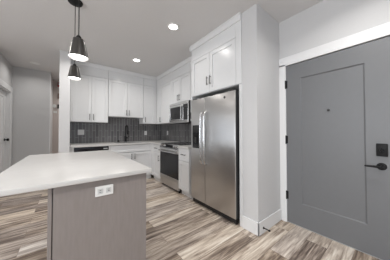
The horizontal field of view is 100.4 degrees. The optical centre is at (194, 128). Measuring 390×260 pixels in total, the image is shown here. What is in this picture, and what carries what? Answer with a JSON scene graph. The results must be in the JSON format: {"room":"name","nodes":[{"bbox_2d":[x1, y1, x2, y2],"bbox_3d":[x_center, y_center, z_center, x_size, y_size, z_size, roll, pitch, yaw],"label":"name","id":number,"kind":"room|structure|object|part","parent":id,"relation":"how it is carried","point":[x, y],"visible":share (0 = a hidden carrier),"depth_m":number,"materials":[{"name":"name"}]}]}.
{"room":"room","nodes":[
{"label":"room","id":0,"kind":"room"},
{"bbox_2d":[0,52,11,121],"bbox_3d":[-4.035,-0.087,3.427,0.120,2.675,1.970,1,-1,-38],"label":"wall","id":1,"kind":"structure","parent":0,"point":[5,66],"depth_m":3.30,"materials":[{"name":"white paint"}]},
{"bbox_2d":[0,89,8,172],"bbox_3d":[-3.823,0.225,3.187,0.113,2.018,0.816,1,-1,-38],"label":"door","id":2,"kind":"structure","parent":1,"relation":"in","point":[2,93],"depth_m":3.39,"materials":[{"name":"white paint"}]},
{"bbox_3d":[-3.852,0.191,3.165,0.020,1.730,0.596,1,-1,-38],"label":"panel","id":3,"kind":"part","parent":2,"relation":"part of","materials":[{"name":"white paint"}]},
{"bbox_2d":[0,78,12,169],"bbox_3d":[-3.842,0.161,3.192,0.137,2.170,1.090,1,-1,-38],"label":"trim","id":4,"kind":"structure","parent":1,"relation":"attached to","point":[4,86],"depth_m":3.53,"materials":[{"name":"white paint"}]},
{"bbox_2d":[11,66,52,165],"bbox_3d":[-4.115,-0.074,4.161,0.660,2.675,0.715,1,-1,-38],"label":"wall","id":5,"kind":"structure","parent":0,"point":[31,88],"depth_m":3.86,"materials":[{"name":"white paint"}]},
{"bbox_2d":[49,75,52,153],"bbox_3d":[-3.857,-0.034,4.353,0.016,2.600,0.727,1,-1,-38],"label":"trim","id":6,"kind":"structure","parent":5,"relation":"attached to","point":[51,80],"depth_m":4.23,"materials":[{"name":"white paint"}]},
{"bbox_2d":[52,80,58,153],"bbox_3d":[-3.604,-0.060,5.080,2.600,2.675,0.100,1,-1,-38],"label":"wall","id":7,"kind":"structure","parent":0,"point":[55,123],"depth_m":4.69,"materials":[{"name":"beige paint"}]},
{"bbox_2d":[58,50,70,152],"bbox_3d":[-2.652,-0.091,3.308,0.159,2.675,0.816,1,-1,-38],"label":"wall partition","id":8,"kind":"structure","parent":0,"point":[65,61],"depth_m":2.99,"materials":[{"name":"white paint"}]},
{"bbox_2d":[0,0,322,79],"bbox_3d":[-1.438,-1.522,0.786,6.079,0.100,9.570,1,-1,-38],"label":"ceiling","id":9,"kind":"structure","parent":0,"point":[114,33],"depth_m":2.31,"materials":[{"name":"white paint"}]},
{"bbox_2d":[67,0,82,79],"bbox_3d":[-1.370,-1.010,1.854,0.144,0.886,0.144,1,-1,-38],"label":"pendant lamp","id":10,"kind":"object","parent":9,"relation":"hanging from","point":[74,72],"visible":0.99,"depth_m":1.83,"materials":[{"name":"black metal"}]},
{"bbox_3d":[-1.370,-0.635,1.848,0.128,0.136,0.128,1,-1,-38],"label":"lamp shade","id":11,"kind":"part","parent":10,"relation":"part of","materials":[{"name":"metal"}]},
{"bbox_2d":[68,0,88,60],"bbox_3d":[-0.872,-0.997,1.224,0.144,0.936,0.144,1,-1,-38],"label":"pendant lamp","id":12,"kind":"object","parent":9,"relation":"hanging from","point":[77,50],"visible":1,"depth_m":1.19,"materials":[{"name":"black metal"}]},
{"bbox_3d":[-0.872,-0.597,1.217,0.128,0.136,0.128,1,-1,-38],"label":"lamp shade","id":13,"kind":"part","parent":12,"relation":"part of","materials":[{"name":"metal"}]},
{"bbox_2d":[69,54,87,59],"bbox_3d":[-0.871,-0.543,1.216,0.119,0.008,0.119,1,-1,-38],"label":"diffuser","id":14,"kind":"object","parent":12,"relation":"attached to","point":[73,56],"depth_m":1.22,"materials":[{"name":"white glass"}]},
{"bbox_3d":[-0.872,-1.071,1.225,0.006,0.748,0.006,-1,-1,29],"label":"cord","id":15,"kind":"part","parent":12,"relation":"part of","materials":[{"name":"black metal"}]},
{"bbox_2d":[167,23,178,30],"bbox_3d":[-0.308,-1.443,2.309,0.170,0.009,0.170,1,-1,-38],"label":"recessed light","id":16,"kind":"object","parent":9,"relation":"in","point":[172,26],"visible":1,"depth_m":2.30,"materials":[{"name":"white plastic"}]},
{"bbox_2d":[0,174,379,259],"bbox_3d":[-1.435,1.252,0.740,6.079,0.100,9.570,1,-1,-38],"label":"floor","id":17,"kind":"structure","parent":0,"point":[178,227],"depth_m":1.84,"materials":[{"name":"wood"}]},
{"bbox_2d":[0,150,151,259],"bbox_3d":[-1.112,0.758,1.523,0.835,0.915,1.510,1,-1,-38],"label":"kitchen island","id":18,"kind":"object","parent":17,"relation":"on","point":[96,210],"visible":1,"depth_m":1.03,"materials":[{"name":"white stone"}]},
{"bbox_2d":[0,150,151,196],"bbox_3d":[-1.112,0.314,1.531,0.835,0.027,1.510,1,-1,-38],"label":"island countertop","id":19,"kind":"structure","parent":18,"relation":"on","point":[41,171],"depth_m":1.13,"materials":[{"name":"white stone"}]},
{"bbox_3d":[-0.570,0.763,1.043,0.521,0.886,0.018,1,-1,-38],"label":"panel","id":20,"kind":"part","parent":18,"relation":"part of","materials":[{"name":"beige laminate"}]},
{"bbox_2d":[95,184,112,196],"bbox_3d":[-0.574,0.393,1.031,0.101,0.062,0.006,1,-1,-38],"label":"outlet plate","id":21,"kind":"object","parent":18,"relation":"attached to","point":[101,190],"depth_m":1.03,"materials":[{"name":"white plastic"}]},
{"bbox_2d":[74,146,108,151],"bbox_3d":[-2.264,0.814,3.519,0.597,0.873,0.671,1,-1,-38],"label":"dishwasher","id":22,"kind":"object","parent":17,"relation":"on","point":[98,148],"visible":0.18,"depth_m":3.28,"materials":[{"name":"black metal"}]},
{"bbox_2d":[109,144,150,178],"bbox_3d":[-1.642,0.821,4.017,0.988,0.874,0.656,1,-1,-38],"label":"base cabinet","id":23,"kind":"object","parent":17,"relation":"on","point":[141,154],"visible":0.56,"depth_m":3.88,"materials":[{"name":"white paint"}]},
{"bbox_2d":[70,140,175,147],"bbox_3d":[-1.531,0.359,3.813,2.230,0.040,1.129,1,-1,-38],"label":"countertop","id":24,"kind":"structure","parent":23,"relation":"on","point":[157,142],"depth_m":3.63,"materials":[{"name":"white stone"}]},
{"bbox_2d":[124,125,128,141],"bbox_3d":[-1.737,0.129,4.185,0.114,0.434,0.220,1,-1,-38],"label":"kitchen faucet","id":25,"kind":"object","parent":24,"relation":"on","point":[126,125],"visible":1,"depth_m":4.21,"materials":[{"name":"black metal"}]},
{"bbox_2d":[115,142,140,145],"bbox_3d":[-1.644,0.453,4.016,0.616,0.210,0.396,1,-1,-38],"label":"sink","id":26,"kind":"object","parent":24,"relation":"in","point":[115,142],"visible":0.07,"depth_m":4.08,"materials":[{"name":"silver metal"}]},
{"bbox_3d":[-1.645,0.846,3.661,0.472,0.583,0.021,1,-1,-38],"label":"door","id":27,"kind":"part","parent":23,"relation":"part of","materials":[{"name":"white paint"}]},
{"bbox_3d":[-1.467,0.467,3.807,0.925,0.158,0.021,1,-1,-38],"label":"drawer","id":28,"kind":"part","parent":23,"relation":"part of","materials":[{"name":"white paint"}]},
{"bbox_3d":[-1.279,0.850,3.948,0.448,0.583,0.021,1,-1,-38],"label":"door","id":29,"kind":"part","parent":23,"relation":"part of","materials":[{"name":"white paint"}]},
{"bbox_2d":[151,144,160,180],"bbox_3d":[-0.718,0.820,4.048,0.650,0.874,0.504,1,-1,-38],"label":"base cabinet","id":30,"kind":"object","parent":17,"relation":"on","point":[155,154],"visible":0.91,"depth_m":3.90,"materials":[{"name":"white paint"}]},
{"bbox_3d":[-1.059,0.767,4.038,0.020,0.756,0.098,1,-1,-38],"label":"filler panel","id":31,"kind":"part","parent":30,"relation":"part of","materials":[{"name":"white paint"}]},
{"bbox_3d":[-0.905,0.467,3.844,0.021,0.158,0.397,1,-1,-38],"label":"drawer","id":32,"kind":"part","parent":30,"relation":"part of","materials":[{"name":"white paint"}]},
{"bbox_3d":[-0.904,0.848,3.838,0.021,0.583,0.397,1,-1,-38],"label":"door","id":33,"kind":"part","parent":30,"relation":"part of","materials":[{"name":"white paint"}]},
{"bbox_2d":[158,141,190,192],"bbox_3d":[-0.335,0.772,3.539,0.676,0.952,0.759,1,-1,-38],"label":"range","id":34,"kind":"object","parent":17,"relation":"on","point":[169,152],"visible":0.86,"depth_m":3.33,"materials":[{"name":"silver metal"}]},
{"bbox_3d":[-0.577,0.475,3.355,0.062,0.033,0.698,1,-1,-38],"label":"handle","id":35,"kind":"part","parent":34,"relation":"part of","materials":[{"name":"silver metal"}]},
{"bbox_3d":[-0.536,0.741,3.383,0.043,0.580,0.756,1,-1,-38],"label":"oven door","id":36,"kind":"part","parent":34,"relation":"part of","materials":[{"name":"black glass"}]},
{"bbox_3d":[-0.534,1.116,3.377,0.041,0.155,0.756,1,-1,-38],"label":"storage drawer","id":37,"kind":"part","parent":34,"relation":"part of","materials":[{"name":"silver metal"}]},
{"bbox_3d":[-0.540,0.387,3.386,0.058,0.118,0.758,1,-1,-38],"label":"control panel","id":38,"kind":"part","parent":34,"relation":"part of","materials":[{"name":"silver metal"}]},
{"bbox_2d":[165,142,190,144],"bbox_3d":[-0.318,0.335,3.561,0.537,0.017,0.759,1,-1,-38],"label":"cooktop","id":39,"kind":"object","parent":34,"relation":"in","point":[171,143],"depth_m":3.51,"materials":[{"name":"black glass"}]},
{"bbox_2d":[179,148,191,198],"bbox_3d":[0.017,0.803,3.111,0.650,0.874,0.338,1,-1,-38],"label":"base cabinet","id":40,"kind":"object","parent":17,"relation":"on","point":[184,154],"visible":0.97,"depth_m":2.91,"materials":[{"name":"white paint"}]},
{"bbox_2d":[177,145,190,148],"bbox_3d":[0.023,0.345,3.125,0.634,0.040,0.341,1,-1,-38],"label":"countertop","id":41,"kind":"structure","parent":40,"relation":"on","point":[180,146],"depth_m":2.92,"materials":[{"name":"white stone"}]},
{"bbox_3d":[-0.200,0.481,2.946,0.021,0.218,0.331,1,-1,-38],"label":"drawer","id":42,"kind":"part","parent":40,"relation":"part of","materials":[{"name":"white paint"}]},
{"bbox_3d":[-0.200,0.862,2.940,0.021,0.523,0.331,1,-1,-38],"label":"door","id":43,"kind":"part","parent":40,"relation":"part of","materials":[{"name":"white paint"}]},
{"bbox_2d":[191,84,242,226],"bbox_3d":[0.452,0.338,2.532,0.711,1.784,0.971,1,-1,-38],"label":"refrigerator","id":44,"kind":"object","parent":17,"relation":"on","point":[215,164],"depth_m":2.24,"materials":[{"name":"silver metal"}]},
{"bbox_3d":[0.047,0.334,2.613,0.016,1.615,0.345,1,-1,-38],"label":"freezer door","id":45,"kind":"part","parent":44,"relation":"part of","materials":[{"name":"silver metal"}]},
{"bbox_3d":[0.095,0.142,2.481,0.083,0.823,0.030,1,-1,-38],"label":"handle","id":46,"kind":"part","parent":44,"relation":"part of","materials":[{"name":"silver metal"}]},
{"bbox_3d":[0.145,0.141,2.418,0.083,0.823,0.030,1,-1,-38],"label":"handle","id":47,"kind":"part","parent":44,"relation":"part of","materials":[{"name":"silver metal"}]},
{"bbox_3d":[0.333,0.328,2.249,0.016,1.615,0.567,1,-1,-38],"label":"door","id":48,"kind":"part","parent":44,"relation":"part of","materials":[{"name":"silver metal"}]},
{"bbox_3d":[0.796,0.332,2.210,0.567,1.784,0.040,1,-1,-38],"label":"refrigerator side panel","id":49,"kind":"part","parent":44,"relation":"part of","materials":[{"name":"white wood"}]},
{"bbox_2d":[242,3,279,222],"bbox_3d":[0.875,-0.115,2.123,0.562,2.675,0.204,1,-1,-38],"label":"wall","id":50,"kind":"structure","parent":0,"point":[260,30],"depth_m":1.98,"materials":[{"name":"white paint"}]},
{"bbox_2d":[242,209,280,235],"bbox_3d":[0.868,1.147,2.084,0.558,0.150,0.221,1,-1,-38],"label":"baseboard","id":51,"kind":"structure","parent":50,"relation":"attached to","point":[254,227],"depth_m":1.94,"materials":[{"name":"white paint"}]},
{"bbox_2d":[176,0,389,141],"bbox_3d":[1.394,-0.117,2.015,0.120,2.675,7.846,1,-1,-38],"label":"wall","id":52,"kind":"structure","parent":0,"point":[326,21],"depth_m":1.81,"materials":[{"name":"white paint"}]},
{"bbox_2d":[71,56,191,80],"bbox_3d":[-1.191,-1.386,3.414,2.241,0.084,2.247,1,-1,-38],"label":"trim","id":53,"kind":"structure","parent":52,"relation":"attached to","point":[189,59],"depth_m":3.76,"materials":[{"name":"white paint"}]},
{"bbox_2d":[157,73,173,123],"bbox_3d":[-0.698,-0.733,4.276,0.365,1.212,0.798,1,-1,-38],"label":"upper cabinet","id":54,"kind":"object","parent":52,"relation":"attached to","point":[163,84],"visible":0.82,"depth_m":4.20,"materials":[{"name":"white paint"}]},
{"bbox_3d":[-0.984,-0.732,4.425,0.020,1.210,0.208,1,-1,-38],"label":"filler panel","id":55,"kind":"part","parent":54,"relation":"part of","materials":[{"name":"white paint"}]},
{"bbox_3d":[-0.738,-1.244,4.120,0.020,0.197,0.586,1,-1,-38],"label":"filler panel","id":56,"kind":"part","parent":54,"relation":"part of","materials":[{"name":"white paint"}]},
{"bbox_3d":[-0.738,-0.637,4.109,0.021,1.005,0.581,1,-1,-38],"label":"door","id":57,"kind":"part","parent":54,"relation":"part of","materials":[{"name":"white paint"}]},
{"bbox_2d":[162,123,190,141],"bbox_3d":[-0.308,-0.001,4.075,0.010,0.684,2.235,1,-1,-38],"label":"tile backsplash","id":58,"kind":"structure","parent":52,"relation":"attached to","point":[176,132],"depth_m":4.26,"materials":[{"name":"grey tile"}]},
{"bbox_2d":[171,62,190,103],"bbox_3d":[-0.215,-0.958,3.664,0.365,0.785,0.758,1,-1,-38],"label":"upper cabinet","id":59,"kind":"object","parent":52,"relation":"attached to","point":[181,77],"visible":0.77,"depth_m":3.55,"materials":[{"name":"white paint"}]},
{"bbox_3d":[-0.447,-0.858,3.742,0.021,0.577,0.340,1,-1,-38],"label":"door","id":60,"kind":"part","parent":59,"relation":"part of","materials":[{"name":"white paint"}]},
{"bbox_2d":[169,100,190,123],"bbox_3d":[-0.239,-0.339,3.635,0.427,0.448,0.754,1,-1,-38],"label":"microwave","id":61,"kind":"object","parent":59,"relation":"attached to","point":[180,112],"visible":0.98,"depth_m":3.45,"materials":[{"name":"silver metal"}]},
{"bbox_3d":[-0.420,-0.338,3.606,0.020,0.350,0.577,1,-1,-38],"label":"door","id":62,"kind":"part","parent":61,"relation":"part of","materials":[{"name":"black glass"}]},
{"bbox_3d":[-0.196,-0.341,3.302,0.002,0.322,0.163,1,-1,-38],"label":"control panel","id":63,"kind":"part","parent":61,"relation":"part of","materials":[{"name":"black glass"}]},
{"bbox_3d":[-0.320,-1.253,3.587,0.020,0.197,0.756,1,-1,-38],"label":"filler panel","id":64,"kind":"part","parent":59,"relation":"part of","materials":[{"name":"white paint"}]},
{"bbox_3d":[-0.214,-0.863,3.445,0.021,0.577,0.406,1,-1,-38],"label":"door","id":65,"kind":"part","parent":59,"relation":"part of","materials":[{"name":"white paint"}]},
{"bbox_2d":[190,61,191,100],"bbox_3d":[0.126,-0.752,3.227,0.365,1.212,0.338,1,-1,-38],"label":"upper cabinet","id":66,"kind":"object","parent":52,"relation":"attached to","point":[191,61],"visible":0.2,"depth_m":3.25,"materials":[{"name":"white paint"}]},
{"bbox_3d":[0.021,-0.654,3.142,0.021,1.005,0.331,1,-1,-38],"label":"door","id":67,"kind":"part","parent":66,"relation":"part of","materials":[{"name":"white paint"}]},
{"bbox_2d":[192,19,241,97],"bbox_3d":[0.469,-0.961,2.615,0.607,0.815,1.042,1,-1,-38],"label":"upper cabinet","id":68,"kind":"object","parent":52,"relation":"attached to","point":[217,63],"visible":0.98,"depth_m":2.36,"materials":[{"name":"white paint"}]},
{"bbox_3d":[0.093,-0.864,2.679,0.021,0.612,0.435,1,-1,-38],"label":"door","id":69,"kind":"part","parent":68,"relation":"part of","materials":[{"name":"white paint"}]},
{"bbox_3d":[0.247,-1.275,2.490,0.020,0.192,0.940,1,-1,-38],"label":"filler panel","id":70,"kind":"part","parent":68,"relation":"part of","materials":[{"name":"white paint"}]},
{"bbox_2d":[189,12,241,51],"bbox_3d":[0.461,-1.401,2.636,0.602,0.084,1.077,1,-1,-38],"label":"trim","id":71,"kind":"structure","parent":68,"relation":"attached to","point":[238,16],"depth_m":2.34,"materials":[{"name":"white paint"}]},
{"bbox_3d":[0.383,-0.870,2.309,0.021,0.612,0.495,1,-1,-38],"label":"door","id":72,"kind":"part","parent":68,"relation":"part of","materials":[{"name":"white paint"}]},
{"bbox_3d":[0.564,-0.972,2.081,0.020,0.812,0.082,1,-1,-38],"label":"filler panel","id":73,"kind":"part","parent":68,"relation":"part of","materials":[{"name":"white paint"}]},
{"bbox_2d":[279,22,389,221],"bbox_3d":[1.488,0.134,1.779,0.018,2.165,1.084,1,-1,-38],"label":"trim","id":74,"kind":"structure","parent":52,"relation":"attached to","point":[383,30],"depth_m":2.09,"materials":[{"name":"white paint"}]},
{"bbox_2d":[285,36,389,259],"bbox_3d":[1.497,0.194,1.803,0.173,2.045,0.941,1,-1,-38],"label":"door","id":75,"kind":"structure","parent":52,"relation":"in","point":[337,137],"depth_m":1.71,"materials":[{"name":"grey paint"}]},
{"bbox_3d":[1.499,0.146,1.805,0.040,1.570,0.557,1,-1,-38],"label":"panel","id":76,"kind":"part","parent":75,"relation":"part of","materials":[{"name":"grey paint"}]},
{"bbox_3d":[1.655,0.350,1.505,0.057,0.022,0.116,1,-1,-38],"label":"lever","id":77,"kind":"part","parent":75,"relation":"part of","materials":[{"name":"black metal"}]},
{"bbox_3d":[-1.920,-0.074,4.324,2.243,2.675,0.120,1,-1,-38],"label":"wall","id":78,"kind":"structure","parent":0,"visible":0},
{"bbox_2d":[70,63,107,122],"bbox_3d":[-2.369,-0.742,3.659,0.694,1.212,0.366,1,-1,-38],"label":"upper cabinet","id":79,"kind":"object","parent":78,"relation":"attached to","point":[88,95],"visible":0.88,"depth_m":3.54,"materials":[{"name":"white paint"}]},
{"bbox_3d":[-2.546,-0.748,3.351,0.032,1.210,0.020,1,-1,-38],"label":"filler panel","id":80,"kind":"part","parent":79,"relation":"part of","materials":[{"name":"white paint"}]},
{"bbox_3d":[-2.401,-0.646,3.462,0.331,1.005,0.021,1,-1,-38],"label":"door","id":81,"kind":"part","parent":79,"relation":"part of","materials":[{"name":"white paint"}]},
{"bbox_3d":[-2.275,-1.251,3.573,0.660,0.197,0.020,1,-1,-38],"label":"filler panel","id":82,"kind":"part","parent":79,"relation":"part of","materials":[{"name":"white paint"}]},
{"bbox_3d":[-2.141,-0.643,3.666,0.319,1.005,0.021,1,-1,-38],"label":"door","id":83,"kind":"part","parent":79,"relation":"part of","materials":[{"name":"white paint"}]},
{"bbox_2d":[70,117,161,143],"bbox_3d":[-1.884,0.004,4.268,2.230,0.684,0.010,1,-1,-38],"label":"tile backsplash","id":84,"kind":"structure","parent":78,"relation":"attached to","point":[114,130],"depth_m":4.13,"materials":[{"name":"grey tile"}]},
{"bbox_2d":[78,130,83,134],"bbox_3d":[-2.593,0.087,3.697,0.122,0.120,0.008,1,-1,-38],"label":"light switch","id":85,"kind":"object","parent":84,"relation":"attached to","point":[80,132],"visible":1,"depth_m":3.69,"materials":[{"name":"white plastic"}]},
{"bbox_2d":[108,71,142,118],"bbox_3d":[-1.769,-0.808,4.131,0.824,1.065,0.366,1,-1,-38],"label":"upper cabinet","id":86,"kind":"object","parent":78,"relation":"attached to","point":[125,92],"visible":0.98,"depth_m":3.99,"materials":[{"name":"white paint"}]},
{"bbox_3d":[-1.842,-0.713,3.902,0.421,0.857,0.021,1,-1,-38],"label":"door","id":87,"kind":"part","parent":86,"relation":"part of","materials":[{"name":"white paint"}]},
{"bbox_3d":[-1.687,-1.244,4.034,0.822,0.197,0.020,1,-1,-38],"label":"filler panel","id":88,"kind":"part","parent":86,"relation":"part of","materials":[{"name":"white paint"}]},
{"bbox_3d":[-1.518,-0.709,4.156,0.391,0.857,0.021,1,-1,-38],"label":"door","id":89,"kind":"part","parent":86,"relation":"part of","materials":[{"name":"white paint"}]},
{"bbox_2d":[139,78,163,124],"bbox_3d":[-1.167,-0.727,4.602,0.697,1.212,0.366,1,-1,-38],"label":"upper cabinet","id":90,"kind":"object","parent":78,"relation":"attached to","point":[149,86],"visible":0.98,"depth_m":4.39,"materials":[{"name":"white paint"}]},
{"bbox_3d":[-1.233,-1.238,4.390,0.320,0.197,0.020,1,-1,-38],"label":"filler panel","id":91,"kind":"part","parent":90,"relation":"part of","materials":[{"name":"white paint"}]},
{"bbox_3d":[-1.232,-0.632,4.379,0.315,1.005,0.021,1,-1,-38],"label":"door","id":92,"kind":"part","parent":90,"relation":"part of","materials":[{"name":"white paint"}]},
{"bbox_3d":[-1.087,-0.730,4.496,0.046,1.210,0.020,1,-1,-38],"label":"filler panel","id":93,"kind":"part","parent":90,"relation":"part of","materials":[{"name":"white paint"}]}
]}

